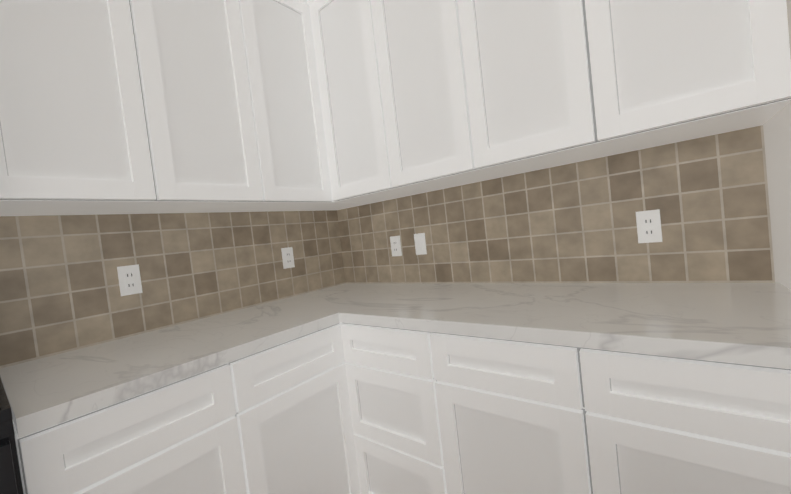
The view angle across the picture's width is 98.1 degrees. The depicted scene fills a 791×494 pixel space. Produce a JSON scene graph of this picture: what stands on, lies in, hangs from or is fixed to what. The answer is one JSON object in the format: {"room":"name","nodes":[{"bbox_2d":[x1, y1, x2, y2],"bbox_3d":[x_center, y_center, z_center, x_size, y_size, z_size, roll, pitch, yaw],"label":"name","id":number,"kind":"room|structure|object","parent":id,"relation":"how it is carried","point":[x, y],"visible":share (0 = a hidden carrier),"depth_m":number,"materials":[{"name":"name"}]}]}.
{"room":"kitchen","nodes":[
{"label":"kitchen","id":0,"kind":"room"},
{"bbox_2d":[0,210,329,216],"bbox_3d":[-2.421,-0.053,-0.171,0.150,3.050,6.650,-5,2,39],"label":"wall","id":1,"kind":"structure","parent":0,"point":[163,213],"depth_m":1.47,"materials":[{"name":"grey paint"}]},
{"bbox_2d":[0,0,339,215],"bbox_3d":[-0.877,-0.661,1.410,0.352,1.000,1.184,-5,2,39],"label":"upper cabinet","id":2,"kind":"object","parent":1,"relation":"attached to","point":[147,106],"depth_m":1.20,"materials":[{"name":"white wood"}]},
{"bbox_2d":[0,210,344,367],"bbox_3d":[-1.325,0.152,1.042,0.008,0.484,3.138,-5,2,39],"label":"backsplash","id":3,"kind":"structure","parent":1,"relation":"attached to","point":[60,293],"depth_m":1.41,"materials":[{"name":"tile"}]},
{"bbox_2d":[117,264,142,295],"bbox_3d":[-1.056,0.131,1.366,0.008,0.116,0.070,-5,2,39],"label":"electrical outlet","id":4,"kind":"object","parent":3,"relation":"attached to","point":[129,277],"visible":1,"depth_m":1.36,"materials":[{"name":"white plastic"}]},
{"bbox_2d":[281,247,294,268],"bbox_3d":[-0.605,0.061,1.935,0.008,0.116,0.070,-5,2,39],"label":"electrical outlet","id":5,"kind":"object","parent":3,"relation":"attached to","point":[287,257],"visible":1,"depth_m":1.93,"materials":[{"name":"white plastic"}]},
{"bbox_2d":[298,0,314,5],"bbox_3d":[-0.359,-1.274,0.069,2.922,0.212,3.188,-5,2,39],"label":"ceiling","id":6,"kind":"structure","parent":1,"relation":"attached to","point":[307,2],"depth_m":1.71,"materials":[{"name":"white paint"}]},
{"bbox_2d":[312,202,369,210],"bbox_3d":[-0.427,-0.731,1.978,0.352,1.000,0.392,-5,2,39],"label":"upper cabinet","id":7,"kind":"object","parent":1,"relation":"attached to","point":[342,205],"depth_m":2.05,"materials":[{"name":"white wood"}]},
{"bbox_2d":[340,0,790,289],"bbox_3d":[1.980,-0.576,0.443,6.000,3.050,0.150,-5,2,39],"label":"wall","id":8,"kind":"structure","parent":0,"point":[777,133],"depth_m":1.04,"materials":[{"name":"grey paint"}]},
{"bbox_2d":[309,0,424,202],"bbox_3d":[-0.105,-0.760,1.746,0.478,1.000,0.352,-5,2,39],"label":"upper cabinet","id":9,"kind":"object","parent":8,"relation":"attached to","point":[352,53],"depth_m":1.61,"materials":[{"name":"white wood"}]},
{"bbox_2d":[381,0,516,191],"bbox_3d":[0.187,-0.786,1.511,0.518,1.000,0.352,-5,2,39],"label":"upper cabinet","id":10,"kind":"object","parent":8,"relation":"attached to","point":[419,96],"depth_m":1.35,"materials":[{"name":"white wood"}]},
{"bbox_2d":[473,0,632,173],"bbox_3d":[0.494,-0.812,1.265,0.518,1.000,0.352,-5,2,39],"label":"upper cabinet","id":11,"kind":"object","parent":8,"relation":"attached to","point":[551,69],"depth_m":1.10,"materials":[{"name":"white wood"}]},
{"bbox_2d":[337,125,774,282],"bbox_3d":[0.396,-0.065,1.658,1.930,0.484,0.008,-5,2,39],"label":"backsplash","id":12,"kind":"structure","parent":8,"relation":"attached to","point":[708,196],"depth_m":1.35,"materials":[{"name":"tile"}]},
{"bbox_2d":[390,236,401,256],"bbox_3d":[0.001,-0.004,1.967,0.070,0.116,0.008,-5,2,39],"label":"electrical outlet","id":13,"kind":"object","parent":12,"relation":"attached to","point":[395,242],"visible":1,"depth_m":1.96,"materials":[{"name":"white plastic"}]},
{"bbox_2d":[414,233,426,254],"bbox_3d":[0.134,-0.016,1.861,0.070,0.116,0.008,-5,2,39],"label":"light switch","id":14,"kind":"object","parent":12,"relation":"attached to","point":[420,243],"visible":1,"depth_m":1.86,"materials":[{"name":"white plastic"}]},
{"bbox_2d":[636,209,661,242],"bbox_3d":[0.913,-0.073,1.237,0.070,0.116,0.008,-5,2,39],"label":"electrical outlet","id":15,"kind":"object","parent":12,"relation":"attached to","point":[648,222],"visible":1,"depth_m":1.23,"materials":[{"name":"white plastic"}]},
{"bbox_2d":[613,0,790,150],"bbox_3d":[0.802,-0.839,1.017,0.520,1.000,0.352,-5,2,39],"label":"upper cabinet","id":16,"kind":"object","parent":8,"relation":"attached to","point":[691,69],"depth_m":0.88,"materials":[{"name":"white wood"}]},
{"bbox_3d":[0.096,1.238,0.046,8.680,0.100,9.850,-5,2,39],"label":"floor","id":17,"kind":"structure","parent":0,"visible":0},
{"bbox_2d":[0,377,23,493],"bbox_3d":[-1.158,0.705,0.556,0.737,1.209,0.756,-5,2,39],"label":"range","id":18,"kind":"object","parent":17,"relation":"on","point":[10,479],"visible":1,"depth_m":0.65,"materials":[{"name":"black metal"}]},
{"bbox_2d":[13,352,276,493],"bbox_3d":[-0.814,0.816,1.106,0.632,0.874,0.502,-5,2,39],"label":"base cabinet","id":19,"kind":"object","parent":17,"relation":"on","point":[204,432],"depth_m":0.91,"materials":[{"name":"white wood"}]},
{"bbox_2d":[257,323,360,493],"bbox_3d":[-0.574,0.778,1.408,0.632,0.874,0.519,-5,2,39],"label":"base cabinet","id":20,"kind":"object","parent":17,"relation":"on","point":[276,419],"depth_m":1.26,"materials":[{"name":"white wood"}]},
{"bbox_2d":[0,305,335,437],"bbox_3d":[-0.746,0.344,1.226,0.653,0.040,0.857,-5,2,39],"label":"countertop","id":21,"kind":"structure","parent":20,"relation":"on","point":[42,393],"depth_m":1.02,"materials":[{"name":"stone"}]},
{"bbox_2d":[260,282,790,368],"bbox_3d":[0.226,0.227,1.412,1.948,0.040,0.658,-5,2,39],"label":"countertop","id":22,"kind":"structure","parent":20,"relation":"on","point":[743,323],"depth_m":0.98,"materials":[{"name":"stone"}]},
{"bbox_2d":[340,323,463,493],"bbox_3d":[0.203,0.686,1.503,0.501,0.874,0.632,-5,2,39],"label":"base cabinet","id":23,"kind":"object","parent":17,"relation":"on","point":[436,413],"depth_m":1.24,"materials":[{"name":"white wood"}]},
{"bbox_2d":[444,333,790,493],"bbox_3d":[0.692,0.644,1.109,0.880,0.874,0.632,-5,2,39],"label":"base cabinet","id":24,"kind":"object","parent":17,"relation":"on","point":[532,418],"depth_m":0.82,"materials":[{"name":"white wood"}]}
]}

